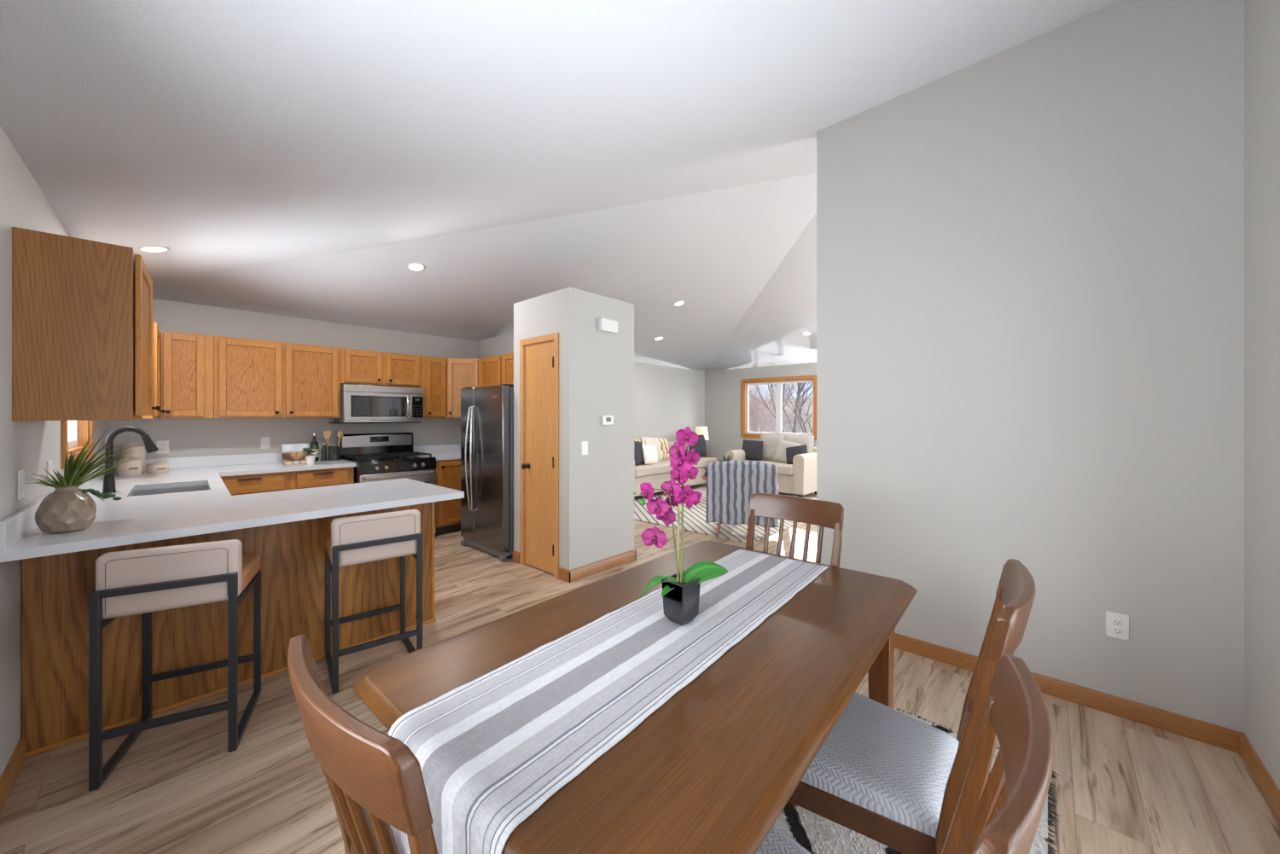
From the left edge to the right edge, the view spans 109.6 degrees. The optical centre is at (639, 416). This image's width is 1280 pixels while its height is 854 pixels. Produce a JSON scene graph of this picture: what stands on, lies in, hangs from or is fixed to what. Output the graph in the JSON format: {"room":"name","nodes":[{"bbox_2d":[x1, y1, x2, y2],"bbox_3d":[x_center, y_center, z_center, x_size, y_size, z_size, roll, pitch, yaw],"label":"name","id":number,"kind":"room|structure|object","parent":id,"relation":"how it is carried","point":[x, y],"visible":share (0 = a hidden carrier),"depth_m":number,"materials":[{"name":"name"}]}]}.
{"room":"dining area","nodes":[
{"label":"dining area","id":0,"kind":"room"},
{"bbox_2d":[0,125,106,777],"bbox_3d":[-1.372,0.140,0.614,9.250,2.500,0.122,0,0,45],"label":"wall","id":1,"kind":"structure","parent":0,"point":[28,445],"depth_m":1.75,"materials":[{"name":"grey paint"}]},
{"bbox_2d":[0,738,25,813],"bbox_3d":[-1.229,1.347,0.567,3.580,0.085,0.014,0,0,45],"label":"baseboard","id":2,"kind":"structure","parent":1,"relation":"attached to","point":[9,775],"depth_m":1.70,"materials":[{"name":"brown wood"}]},
{"bbox_2d":[17,469,24,500],"bbox_3d":[-2.501,0.275,1.826,0.009,0.117,0.075,0,0,-45],"label":"light switch","id":3,"kind":"object","parent":1,"relation":"attached to","point":[20,473],"visible":1,"depth_m":1.81,"materials":[{"name":"white plastic"}]},
{"bbox_2d":[46,459,52,483],"bbox_3d":[-2.884,0.275,2.207,0.009,0.117,0.075,0,0,-45],"label":"light switch","id":4,"kind":"object","parent":1,"relation":"attached to","point":[49,462],"visible":0.66,"depth_m":2.20,"materials":[{"name":"white plastic"}]},
{"bbox_2d":[61,420,93,469],"bbox_3d":[-3.509,-0.225,2.769,1.050,1.020,0.106,0,0,45],"label":"window","id":5,"kind":"structure","parent":1,"relation":"in","point":[75,434],"depth_m":3.03,"materials":[{"name":"brown wood"}]},
{"bbox_2d":[11,226,160,420],"bbox_3d":[-2.498,-0.357,2.084,0.600,0.749,0.380,0,0,45],"label":"upper cabinet","id":6,"kind":"object","parent":1,"relation":"attached to","point":[82,309],"visible":1,"depth_m":1.85,"materials":[{"name":"brown wood"}]},
{"bbox_2d":[142,319,164,418],"bbox_3d":[-3.963,-0.357,3.518,0.620,0.749,0.350,0,0,45],"label":"upper cabinet","id":7,"kind":"object","parent":1,"relation":"attached to","point":[155,328],"visible":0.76,"depth_m":3.42,"materials":[{"name":"brown wood"}]},
{"bbox_2d":[0,450,328,551],"bbox_3d":[-3.505,0.425,3.099,1.449,0.101,3.664,0,0,-18],"label":"backsplash","id":8,"kind":"structure","parent":1,"relation":"attached to","point":[15,526],"depth_m":3.85,"materials":[{"name":"white stone"}]},
{"bbox_2d":[106,298,704,459],"bbox_3d":[-1.648,0.140,7.096,0.120,2.500,9.520,0,0,42],"label":"wall","id":9,"kind":"structure","parent":0,"point":[667,400],"depth_m":4.94,"materials":[{"name":"grey paint"}]},
{"bbox_2d":[156,440,168,453],"bbox_3d":[-4.298,0.277,4.066,0.011,0.117,0.080,0,0,42],"label":"wall outlet","id":10,"kind":"object","parent":9,"relation":"attached to","point":[163,445],"visible":0.98,"depth_m":4.07,"materials":[{"name":"white plastic"}]},
{"bbox_2d":[159,331,213,418],"bbox_3d":[-4.074,-0.357,4.059,0.348,0.749,0.330,0,0,42],"label":"upper cabinet","id":11,"kind":"object","parent":9,"relation":"attached to","point":[186,360],"visible":1,"depth_m":3.96,"materials":[{"name":"brown wood"}]},
{"bbox_2d":[260,436,269,448],"bbox_3d":[-3.817,0.270,4.599,0.009,0.117,0.075,0,0,42],"label":"light switch","id":12,"kind":"object","parent":9,"relation":"attached to","point":[264,441],"visible":1,"depth_m":4.59,"materials":[{"name":"white plastic"}]},
{"bbox_2d":[213,336,340,418],"bbox_3d":[-3.630,-0.357,4.550,0.348,0.749,0.991,0,0,42],"label":"upper cabinet","id":13,"kind":"object","parent":9,"relation":"attached to","point":[253,378],"visible":0.98,"depth_m":4.41,"materials":[{"name":"brown wood"}]},
{"bbox_2d":[340,348,420,387],"bbox_3d":[-3.018,-0.543,5.228,0.348,0.377,0.832,0,0,42],"label":"upper cabinet","id":14,"kind":"object","parent":9,"relation":"attached to","point":[357,367],"visible":0.98,"depth_m":5.10,"materials":[{"name":"brown wood"}]},
{"bbox_2d":[329,384,424,424],"bbox_3d":[-2.993,-0.132,5.179,0.450,0.417,0.862,0,0,42],"label":"microwave","id":15,"kind":"object","parent":14,"relation":"attached to","point":[359,404],"visible":1,"depth_m":5.03,"materials":[{"name":"grey metal"}]},
{"bbox_2d":[420,355,446,418],"bbox_3d":[-2.632,-0.357,5.655,0.348,0.749,0.314,0,0,42],"label":"upper cabinet","id":16,"kind":"object","parent":9,"relation":"attached to","point":[433,369],"visible":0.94,"depth_m":5.56,"materials":[{"name":"brown wood"}]},
{"bbox_2d":[413,443,460,453],"bbox_3d":[-2.172,0.425,5.649,1.038,0.101,0.920,0,0,42],"label":"backsplash","id":17,"kind":"structure","parent":9,"relation":"attached to","point":[442,448],"depth_m":5.89,"materials":[{"name":"white stone"}]},
{"bbox_2d":[446,358,480,418],"bbox_3d":[-2.238,-0.357,5.912,0.588,0.749,0.608,0,0,42],"label":"upper cabinet","id":18,"kind":"object","parent":9,"relation":"attached to","point":[461,373],"visible":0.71,"depth_m":5.69,"materials":[{"name":"brown wood"}]},
{"bbox_2d":[480,332,513,358],"bbox_3d":[-1.426,0.160,5.682,2.105,2.460,0.120,0,0,42],"label":"wall","id":19,"kind":"structure","parent":0,"point":[501,345],"depth_m":6.04,"materials":[{"name":"grey paint"}]},
{"bbox_2d":[480,354,502,386],"bbox_3d":[-1.728,-0.531,5.638,0.525,0.402,0.330,0,0,42],"label":"upper cabinet","id":20,"kind":"object","parent":19,"relation":"attached to","point":[491,367],"visible":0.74,"depth_m":5.50,"materials":[{"name":"brown wood"}]},
{"bbox_2d":[502,353,513,384],"bbox_3d":[-1.170,-0.531,5.134,0.970,0.402,0.330,0,0,42],"label":"upper cabinet","id":21,"kind":"object","parent":19,"relation":"attached to","point":[508,359],"visible":0.16,"depth_m":5.25,"materials":[{"name":"brown wood"}]},
{"bbox_2d":[0,0,1119,371],"bbox_3d":[1.655,-1.698,4.021,8.936,1.296,9.471,0,0,42],"label":"ceiling","id":22,"kind":"structure","parent":0,"point":[289,158],"depth_m":2.31,"materials":[{"name":"white paint"}]},
{"bbox_2d":[137,245,169,252],"bbox_3d":[-3.269,-1.126,3.035,0.150,0.042,0.146,0,0,42],"label":"ceiling light","id":23,"kind":"object","parent":22,"relation":"attached to","point":[145,248],"visible":1,"depth_m":3.03,"materials":[{"name":"white plastic"}]},
{"bbox_2d":[141,247,166,251],"bbox_3d":[-3.268,-1.125,3.035,0.120,0.033,0.117,0,0,42],"label":"diffuser","id":24,"kind":"object","parent":23,"relation":"attached to","point":[145,249],"depth_m":3.04,"materials":[{"name":"white plastic"}]},
{"bbox_2d":[407,262,424,271],"bbox_3d":[-2.121,-1.416,4.275,0.146,0.042,0.150,0,0,42],"label":"ceiling light","id":25,"kind":"object","parent":22,"relation":"attached to","point":[413,266],"visible":1,"depth_m":4.27,"materials":[{"name":"white plastic"}]},
{"bbox_2d":[408,263,423,270],"bbox_3d":[-2.120,-1.415,4.274,0.117,0.033,0.120,0,0,42],"label":"diffuser","id":26,"kind":"object","parent":25,"relation":"attached to","point":[411,266],"depth_m":4.27,"materials":[{"name":"white plastic"}]},
{"bbox_2d":[513,286,634,570],"bbox_3d":[-0.635,0.152,4.361,0.840,2.475,0.800,0,0,42],"label":"wall","id":27,"kind":"structure","parent":0,"point":[596,367],"depth_m":4.03,"materials":[{"name":"grey paint"}]},
{"bbox_2d":[512,550,519,564],"bbox_3d":[-1.177,1.340,4.302,0.115,0.100,0.014,0,0,42],"label":"baseboard","id":28,"kind":"structure","parent":27,"relation":"attached to","point":[515,555],"depth_m":4.30,"materials":[{"name":"brown wood"}]},
{"bbox_2d":[519,332,558,578],"bbox_3d":[-0.896,0.335,4.083,0.575,2.110,0.162,0,0,42],"label":"door","id":29,"kind":"structure","parent":27,"relation":"in","point":[538,355],"depth_m":4.08,"materials":[{"name":"brown wood"}]},
{"bbox_2d":[558,567,570,582],"bbox_3d":[-0.639,1.340,3.816,0.144,0.100,0.014,0,0,42],"label":"baseboard","id":30,"kind":"structure","parent":27,"relation":"attached to","point":[562,573],"depth_m":3.81,"materials":[{"name":"brown wood"}]},
{"bbox_2d":[581,441,587,454],"bbox_3d":[-0.478,0.275,3.902,0.009,0.117,0.073,0,0,42],"label":"light switch","id":31,"kind":"object","parent":27,"relation":"attached to","point":[584,444],"visible":1,"depth_m":3.90,"materials":[{"name":"white plastic"}]},
{"bbox_2d":[568,549,636,582],"bbox_3d":[-0.318,1.340,4.075,0.014,0.100,0.828,0,0,42],"label":"baseboard","id":32,"kind":"structure","parent":27,"relation":"attached to","point":[588,570],"depth_m":4.04,"materials":[{"name":"brown wood"}]},
{"bbox_2d":[601,415,613,424],"bbox_3d":[-0.293,0.035,4.093,0.026,0.086,0.130,0,0,42],"label":"thermostat","id":33,"kind":"object","parent":27,"relation":"attached to","point":[606,420],"visible":1,"depth_m":4.08,"materials":[{"name":"white plastic"}]},
{"bbox_2d":[598,317,617,333],"bbox_3d":[-0.285,-0.820,4.085,0.049,0.110,0.210,0,0,42],"label":"door chime","id":34,"kind":"object","parent":27,"relation":"attached to","point":[604,324],"visible":1,"depth_m":4.05,"materials":[{"name":"white plastic"}]},
{"bbox_2d":[0,482,1279,853],"bbox_3d":[1.591,1.450,3.953,9.140,0.120,9.800,0,0,42],"label":"floor","id":35,"kind":"structure","parent":0,"point":[1124,786],"depth_m":1.75,"materials":[{"name":"brown wood"}]},
{"bbox_2d":[88,539,261,791],"bbox_3d":[-1.974,0.959,1.974,0.418,0.862,0.463,0,0,-30],"label":"bar stool","id":36,"kind":"object","parent":35,"relation":"on","point":[144,581],"visible":1,"depth_m":1.81,"materials":[{"name":"grey metal"}]},
{"bbox_2d":[22,501,436,758],"bbox_3d":[-2.135,0.953,2.618,0.522,0.875,1.668,0,0,42],"label":"base cabinet","id":37,"kind":"object","parent":35,"relation":"on","point":[56,589],"visible":0.43,"depth_m":2.18,"materials":[{"name":"brown wood"}]},
{"bbox_2d":[221,471,290,495],"bbox_3d":[-3.693,0.953,4.213,0.670,0.875,0.580,0,0,42],"label":"base cabinet","id":38,"kind":"object","parent":35,"relation":"on","point":[258,483],"visible":0.07,"depth_m":4.05,"materials":[{"name":"brown wood"}]},
{"bbox_2d":[290,466,354,489],"bbox_3d":[-3.321,0.953,4.625,0.670,0.875,0.526,0,0,42],"label":"base cabinet","id":39,"kind":"object","parent":35,"relation":"on","point":[317,478],"visible":0.15,"depth_m":4.41,"materials":[{"name":"brown wood"}]},
{"bbox_2d":[325,509,422,693],"bbox_3d":[-1.520,0.959,2.567,0.418,0.862,0.463,0,0,-39],"label":"bar stool","id":40,"kind":"object","parent":35,"relation":"on","point":[353,540],"visible":0.95,"depth_m":2.43,"materials":[{"name":"grey"}]},
{"bbox_2d":[337,432,436,534],"bbox_3d":[-2.821,0.780,5.075,0.789,1.159,0.785,0,0,42],"label":"gas range","id":41,"kind":"object","parent":35,"relation":"on","point":[377,456],"visible":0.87,"depth_m":5.04,"materials":[{"name":"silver metal"}]},
{"bbox_2d":[340,455,436,464],"bbox_3d":[-2.830,0.475,5.083,0.625,0.020,0.785,0,0,42],"label":"cooktop","id":42,"kind":"object","parent":41,"relation":"in","point":[406,459],"depth_m":4.90,"materials":[{"name":"black metal"}]},
{"bbox_2d":[434,459,460,535],"bbox_3d":[-2.170,0.953,5.646,1.029,0.875,0.900,0,0,42],"label":"base cabinet","id":43,"kind":"object","parent":35,"relation":"on","point":[448,472],"visible":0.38,"depth_m":5.34,"materials":[{"name":"brown wood"}]},
{"bbox_2d":[413,443,460,460],"bbox_3d":[-2.165,0.445,5.643,1.057,0.139,0.920,0,0,42],"label":"countertop","id":44,"kind":"structure","parent":43,"relation":"on","point":[442,452],"depth_m":5.79,"materials":[{"name":"white stone"}]},
{"bbox_2d":[460,384,513,562],"bbox_3d":[-1.380,0.539,4.838,0.845,1.702,0.850,0,0,42],"label":"refrigerator","id":45,"kind":"object","parent":35,"relation":"on","point":[486,412],"visible":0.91,"depth_m":4.47,"materials":[{"name":"grey metal"}]},
{"bbox_2d":[634,441,716,496],"bbox_3d":[0.336,0.955,8.382,0.940,0.870,2.612,0,0,42],"label":"sofa","id":46,"kind":"object","parent":35,"relation":"on","point":[657,474],"visible":0.23,"depth_m":7.75,"materials":[{"name":"beige fabric"}]},
{"bbox_2d":[634,441,644,465],"bbox_3d":[-0.063,0.625,7.695,0.178,0.454,0.490,0,0,24],"label":"throw pillow","id":47,"kind":"object","parent":46,"relation":"on","point":[638,457],"visible":0.59,"depth_m":7.62,"materials":[{"name":"grey fabric"}]},
{"bbox_2d":[641,444,657,464],"bbox_3d":[0.171,0.666,7.892,0.177,0.368,0.431,0,0,33],"label":"throw pillow","id":48,"kind":"object","parent":46,"relation":"on","point":[649,453],"visible":0.98,"depth_m":7.78,"materials":[{"name":"white fabric"}]},
{"bbox_2d":[641,436,662,461],"bbox_3d":[0.216,0.608,8.231,0.199,0.486,0.555,0,0,36],"label":"throw pillow","id":49,"kind":"object","parent":46,"relation":"on","point":[645,440],"visible":0.51,"depth_m":8.23,"materials":[{"name":"beige fabric"}]},
{"bbox_2d":[634,461,673,477],"bbox_3d":[0.035,0.907,7.900,0.740,0.155,1.122,0,0,42],"label":"seat cushion","id":50,"kind":"object","parent":46,"relation":"on","point":[660,468],"depth_m":7.63,"materials":[{"name":"beige fabric"}]},
{"bbox_2d":[657,437,669,460],"bbox_3d":[0.394,0.624,8.553,0.178,0.435,0.500,0,0,42],"label":"throw pillow","id":51,"kind":"object","parent":46,"relation":"on","point":[664,444],"visible":0.47,"depth_m":8.55,"materials":[{"name":"beige fabric"}]},
{"bbox_2d":[661,457,716,469],"bbox_3d":[0.850,0.907,8.801,0.740,0.155,1.292,0,0,42],"label":"seat cushion","id":52,"kind":"object","parent":46,"relation":"on","point":[703,462],"depth_m":8.70,"materials":[{"name":"beige fabric"}]},
{"bbox_2d":[688,435,706,457],"bbox_3d":[1.166,0.605,9.144,0.461,0.451,0.184,0,0,-40],"label":"throw pillow","id":53,"kind":"object","parent":46,"relation":"on","point":[700,447],"visible":0.63,"depth_m":9.11,"materials":[{"name":"grey fabric"}]},
{"bbox_2d":[634,484,816,542],"bbox_3d":[1.274,1.383,7.003,2.700,0.011,3.200,0,0,42],"label":"area rug","id":54,"kind":"object","parent":35,"relation":"on","point":[695,518],"visible":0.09,"depth_m":5.86,"materials":[{"name":"white fabric"}]},
{"bbox_2d":[716,484,778,535],"bbox_3d":[1.229,0.973,5.390,0.800,0.840,0.782,0,0,15],"label":"armchair","id":55,"kind":"object","parent":54,"relation":"on","point":[718,524],"visible":0.07,"depth_m":5.26,"materials":[{"name":"fabric"}]},
{"bbox_2d":[705,459,778,527],"bbox_3d":[1.146,0.855,5.082,0.781,0.722,0.236,0,0,15],"label":"throw blanket","id":56,"kind":"object","parent":55,"relation":"on","point":[730,485],"visible":0.95,"depth_m":5.00,"materials":[{"name":"grey fabric"}]},
{"bbox_2d":[725,447,816,497],"bbox_3d":[2.437,0.970,8.216,1.484,0.840,0.940,0,0,42],"label":"loveseat","id":57,"kind":"object","parent":35,"relation":"on","point":[799,478],"visible":0.42,"depth_m":7.59,"materials":[{"name":"beige fabric"}]},
{"bbox_2d":[742,439,763,460],"bbox_3d":[2.119,0.644,8.541,0.186,0.385,0.423,0,0,-43],"label":"throw pillow","id":58,"kind":"object","parent":57,"relation":"on","point":[753,449],"visible":0.85,"depth_m":8.46,"materials":[{"name":"grey fabric"}]},
{"bbox_2d":[741,459,793,475],"bbox_3d":[2.370,0.907,8.142,1.112,0.155,0.740,0,0,42],"label":"seat cushion","id":59,"kind":"object","parent":57,"relation":"on","point":[782,468],"depth_m":7.65,"materials":[{"name":"beige fabric"}]},
{"bbox_2d":[759,434,786,460],"bbox_3d":[2.497,0.586,8.491,0.560,0.488,0.247,0,0,42],"label":"throw pillow","id":60,"kind":"object","parent":57,"relation":"on","point":[770,441],"visible":0.59,"depth_m":8.44,"materials":[{"name":"fabric"}]},
{"bbox_2d":[773,439,801,463],"bbox_3d":[2.628,0.641,8.083,0.210,0.444,0.467,0,0,-44],"label":"throw pillow","id":61,"kind":"object","parent":57,"relation":"on","point":[780,456],"visible":0.56,"depth_m":8.07,"materials":[{"name":"beige fabric"}]},
{"bbox_2d":[785,444,807,464],"bbox_3d":[2.717,0.675,7.827,0.192,0.384,0.442,0,0,-43],"label":"throw pillow","id":62,"kind":"object","parent":57,"relation":"on","point":[791,452],"visible":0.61,"depth_m":7.80,"materials":[{"name":"grey fabric"}]},
{"bbox_2d":[784,435,814,453],"bbox_3d":[2.853,0.586,8.170,0.560,0.488,0.247,0,0,42],"label":"throw pillow","id":63,"kind":"object","parent":57,"relation":"on","point":[808,440],"visible":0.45,"depth_m":8.05,"materials":[{"name":"fabric"}]},
{"bbox_2d":[773,693,1060,853],"bbox_3d":[0.593,1.379,1.464,1.161,0.019,1.882,0,0,42],"label":"dining rug","id":64,"kind":"object","parent":35,"relation":"on","point":[817,834],"visible":0.07,"depth_m":1.49,"materials":[{"name":"grey fabric"}]},
{"bbox_2d":[287,634,438,853],"bbox_3d":[-0.284,0.888,0.858,0.497,1.004,0.590,0,0,40],"label":"dining chair","id":65,"kind":"object","parent":64,"relation":"on","point":[375,782],"visible":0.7,"depth_m":0.57,"materials":[{"name":"wood"}]},
{"bbox_2d":[352,541,917,853],"bbox_3d":[0.171,1.010,1.415,0.960,0.760,1.620,0,0,41],"label":"dining table","id":66,"kind":"object","parent":64,"relation":"on","point":[712,770],"visible":0.66,"depth_m":0.99,"materials":[{"name":"brown wood"}]},
{"bbox_2d":[388,548,828,853],"bbox_3d":[0.131,0.793,1.397,0.404,0.336,1.571,0,0,39],"label":"table runner","id":67,"kind":"object","parent":66,"relation":"on","point":[491,750],"visible":0.91,"depth_m":0.99,"materials":[{"name":"fabric"}]},
{"bbox_2d":[633,426,727,625],"bbox_3d":[0.137,0.328,1.384,0.306,0.594,0.112,0,0,-21],"label":"potted orchid","id":68,"kind":"object","parent":67,"relation":"on","point":[680,593],"visible":1,"depth_m":1.37,"materials":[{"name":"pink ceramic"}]},
{"bbox_2d":[745,493,843,809],"bbox_3d":[0.560,0.888,1.954,0.497,1.004,0.590,0,0,43],"label":"dining chair","id":69,"kind":"object","parent":64,"relation":"on","point":[823,514],"visible":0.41,"depth_m":2.12,"materials":[{"name":"brown wood"}]},
{"bbox_2d":[756,654,1053,853],"bbox_3d":[0.278,0.888,0.741,0.590,1.004,0.497,0,0,41],"label":"dining chair","id":70,"kind":"object","parent":64,"relation":"on","point":[999,814],"visible":0.77,"depth_m":0.65,"materials":[{"name":"brown wood"}]},
{"bbox_2d":[788,558,1035,853],"bbox_3d":[0.685,0.888,1.230,0.590,1.004,0.497,0,0,41],"label":"dining chair","id":71,"kind":"object","parent":64,"relation":"on","point":[885,775],"visible":0.75,"depth_m":1.12,"materials":[{"name":"brown wood"}]},
{"bbox_3d":[1.316,1.116,9.660,0.500,0.552,0.500,0,0,42],"label":"side table","id":72,"kind":"object","parent":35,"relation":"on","visible":0},
{"bbox_2d":[695,426,709,440],"bbox_3d":[1.316,0.530,9.660,0.310,0.620,0.310,0,0,42],"label":"table lamp","id":73,"kind":"object","parent":72,"relation":"on","point":[699,430],"visible":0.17,"depth_m":9.54,"materials":[{"name":"beige fabric"}]},
{"bbox_3d":[-3.182,0.952,3.006,1.550,0.875,0.640,0,0,45],"label":"base cabinet","id":74,"kind":"object","parent":35,"relation":"on","visible":0},
{"bbox_2d":[0,450,464,562],"bbox_3d":[-2.829,0.445,3.323,3.183,0.139,1.818,0,0,42],"label":"countertop","id":75,"kind":"structure","parent":74,"relation":"on","point":[130,520],"depth_m":2.43,"materials":[{"name":"white stone"}]},
{"bbox_2d":[26,424,140,533],"bbox_3d":[-2.352,0.253,1.921,0.338,0.447,0.396,0,0,-45],"label":"potted plant","id":76,"kind":"object","parent":75,"relation":"on","point":[69,508],"visible":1,"depth_m":1.85,"materials":[{"name":"beige ceramic"}]},
{"bbox_2d":[117,454,141,476],"bbox_3d":[-4.117,0.393,3.646,0.130,0.167,0.128,0,0,42],"label":"canister","id":77,"kind":"object","parent":75,"relation":"on","point":[134,467],"visible":0.95,"depth_m":3.61,"materials":[{"name":"beige ceramic"}]},
{"bbox_2d":[101,426,158,493],"bbox_3d":[-3.242,0.270,2.874,0.091,0.412,0.243,0,0,45],"label":"kitchen faucet","id":78,"kind":"object","parent":75,"relation":"on","point":[108,480],"visible":0.91,"depth_m":2.82,"materials":[{"name":"black metal"}]},
{"bbox_2d":[101,471,116,493],"bbox_3d":[-3.317,0.411,2.821,0.060,0.130,0.060,0,0,45],"label":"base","id":79,"kind":"object","parent":78,"relation":"attached to","point":[108,485],"depth_m":2.80,"materials":[{"name":"black metal"}]},
{"bbox_2d":[121,442,145,471],"bbox_3d":[-4.300,0.346,3.831,0.138,0.260,0.136,0,0,42],"label":"canister","id":80,"kind":"object","parent":75,"relation":"on","point":[139,450],"visible":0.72,"depth_m":3.80,"materials":[{"name":"beige ceramic"}]},
{"bbox_2d":[145,459,169,473],"bbox_3d":[-4.102,0.422,3.841,0.138,0.108,0.136,0,0,42],"label":"canister","id":81,"kind":"object","parent":75,"relation":"on","point":[160,467],"visible":1,"depth_m":3.80,"materials":[{"name":"beige ceramic"}]},
{"bbox_2d":[131,484,209,496],"bbox_3d":[-3.140,0.623,3.027,0.669,0.215,0.386,0,0,45],"label":"sink","id":82,"kind":"object","parent":75,"relation":"in","point":[142,492],"visible":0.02,"depth_m":3.24,"materials":[{"name":"silver metal"}]},
{"bbox_2d":[282,460,306,465],"bbox_3d":[-3.466,0.465,4.547,0.120,0.022,0.200,0,0,42],"label":"folded cloth","id":83,"kind":"object","parent":75,"relation":"on","point":[293,462],"visible":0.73,"depth_m":4.50,"materials":[{"name":"beige fabric"}]},
{"bbox_2d":[281,443,309,462],"bbox_3d":[-3.596,0.385,4.718,0.063,0.192,0.230,0,0,42],"label":"cookbook","id":84,"kind":"object","parent":75,"relation":"on","point":[293,452],"visible":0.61,"depth_m":4.70,"materials":[{"name":"multicoloured paper"}]},
{"bbox_2d":[302,447,320,465],"bbox_3d":[-3.257,0.391,4.475,0.140,0.171,0.137,0,0,-16],"label":"herb pot","id":85,"kind":"object","parent":75,"relation":"on","point":[310,458],"visible":1,"depth_m":4.45,"materials":[{"name":"white ceramic"}]},
{"bbox_2d":[309,432,319,461],"bbox_3d":[-3.446,0.324,4.778,0.075,0.305,0.075,0,0,42],"label":"wine bottle","id":86,"kind":"object","parent":75,"relation":"on","point":[314,444],"visible":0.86,"depth_m":4.76,"materials":[{"name":"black glass"}]},
{"bbox_2d":[320,442,326,460],"bbox_3d":[-3.377,0.381,4.824,0.052,0.190,0.052,0,0,42],"label":"pepper mill","id":87,"kind":"object","parent":75,"relation":"on","point":[323,450],"visible":1,"depth_m":4.81,"materials":[{"name":"grey ceramic"}]},
{"bbox_2d":[328,445,340,460],"bbox_3d":[-3.302,0.399,4.877,0.110,0.155,0.110,0,0,42],"label":"utensil crock","id":88,"kind":"object","parent":75,"relation":"on","point":[334,451],"visible":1,"depth_m":4.83,"materials":[{"name":"black ceramic"}]},
{"bbox_2d":[704,362,816,461],"bbox_3d":[4.901,0.140,7.527,9.020,2.500,0.140,0,0,42],"label":"wall","id":89,"kind":"structure","parent":0,"point":[723,388],"depth_m":10.06,"materials":[{"name":"grey paint"}]},
{"bbox_2d":[741,374,816,440],"bbox_3d":[2.860,-0.170,9.340,1.650,1.270,0.126,0,0,42],"label":"window","id":90,"kind":"structure","parent":89,"relation":"in","point":[778,381],"depth_m":9.36,"materials":[{"name":"brown wood"}]},
{"bbox_2d":[749,382,812,433],"bbox_3d":[8.671,-0.560,24.512,14.600,4.300,5.000,0,0,42],"label":"sky","id":91,"kind":"structure","parent":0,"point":[794,395],"depth_m":22.78,"materials":[{"name":"white"}]},
{"bbox_2d":[816,0,1244,733],"bbox_3d":[1.928,-0.288,2.456,1.872,3.356,0.130,0,0,42],"label":"wall","id":92,"kind":"structure","parent":0,"point":[1030,253],"depth_m":2.22,"materials":[{"name":"grey paint"}]},
{"bbox_2d":[894,633,1245,753],"bbox_3d":[1.835,1.347,2.443,1.752,0.085,0.014,0,0,42],"label":"baseboard","id":93,"kind":"structure","parent":92,"relation":"attached to","point":[1213,735],"depth_m":2.11,"materials":[{"name":"brown wood"}]},
{"bbox_2d":[1105,610,1128,640],"bbox_3d":[2.219,0.975,2.098,0.075,0.117,0.011,0,0,42],"label":"wall outlet","id":94,"kind":"object","parent":92,"relation":"attached to","point":[1117,625],"visible":1,"depth_m":2.10,"materials":[{"name":"white plastic"}]},
{"bbox_2d":[1111,627,1122,634],"bbox_3d":[2.217,0.995,2.096,0.034,0.029,0.004,0,0,42],"label":"socket","id":95,"kind":"object","parent":94,"relation":"attached to","point":[1114,630],"depth_m":2.09,"materials":[{"name":"grey plastic"}]},
{"bbox_2d":[1111,618,1122,625],"bbox_3d":[2.217,0.955,2.096,0.034,0.029,0.004,0,0,42],"label":"socket","id":96,"kind":"object","parent":94,"relation":"attached to","point":[1114,621],"depth_m":2.09,"materials":[{"name":"grey plastic"}]},
{"bbox_2d":[1244,0,1279,790],"bbox_3d":[1.311,-0.288,0.467,0.120,3.356,3.650,0,0,42],"label":"wall","id":97,"kind":"structure","parent":0,"point":[1261,17],"depth_m":1.71,"materials":[{"name":"grey paint"}]},
{"bbox_2d":[1239,734,1279,824],"bbox_3d":[2.168,1.347,1.515,0.014,0.085,0.916,0,0,42],"label":"baseboard","id":98,"kind":"structure","parent":97,"relation":"attached to","point":[1265,783],"depth_m":1.68,"materials":[{"name":"brown wood"}]},
{"label":"outside","id":99,"kind":"structure","parent":0,"visible":0},
{"bbox_3d":[11.107,1.454,19.750,34.000,0.609,26.000,0,0,42],"label":"ground","id":100,"kind":"structure","parent":99,"visible":0},
{"bbox_2d":[749,384,797,431],"bbox_3d":[3.283,-0.308,15.927,4.042,4.015,4.313,0,0,-6],"label":"bare shrub","id":101,"kind":"object","parent":100,"relation":"on","point":[755,392],"visible":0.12,"depth_m":15.50,"materials":[{"name":"grey plant"}]},
{"bbox_2d":[749,383,802,432],"bbox_3d":[3.466,-0.121,13.792,2.892,3.636,4.818,0,0,29],"label":"bare shrub","id":102,"kind":"object","parent":100,"relation":"on","point":[754,402],"visible":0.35,"depth_m":13.62,"materials":[{"name":"plant"}]},
{"bbox_2d":[749,382,812,433],"bbox_3d":[4.737,-0.773,14.910,3.146,4.974,5.359,0,0,38],"label":"bare tree","id":103,"kind":"object","parent":100,"relation":"on","point":[799,385],"visible":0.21,"depth_m":14.81,"materials":[{"name":"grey plant"}]},
{"bbox_2d":[749,387,812,433],"bbox_3d":[4.207,0.376,14.244,2.815,2.641,2.394,0,0,42],"label":"bare shrub","id":104,"kind":"object","parent":100,"relation":"on","point":[796,417],"visible":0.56,"depth_m":14.06,"materials":[{"name":"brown plant"}]},
{"bbox_2d":[749,413,812,433],"bbox_3d":[4.557,0.780,16.827,13.800,1.820,0.080,0,0,42],"label":"fence","id":105,"kind":"object","parent":100,"relation":"on","point":[807,427],"visible":0.03,"depth_m":16.00,"materials":[{"name":"brown"}]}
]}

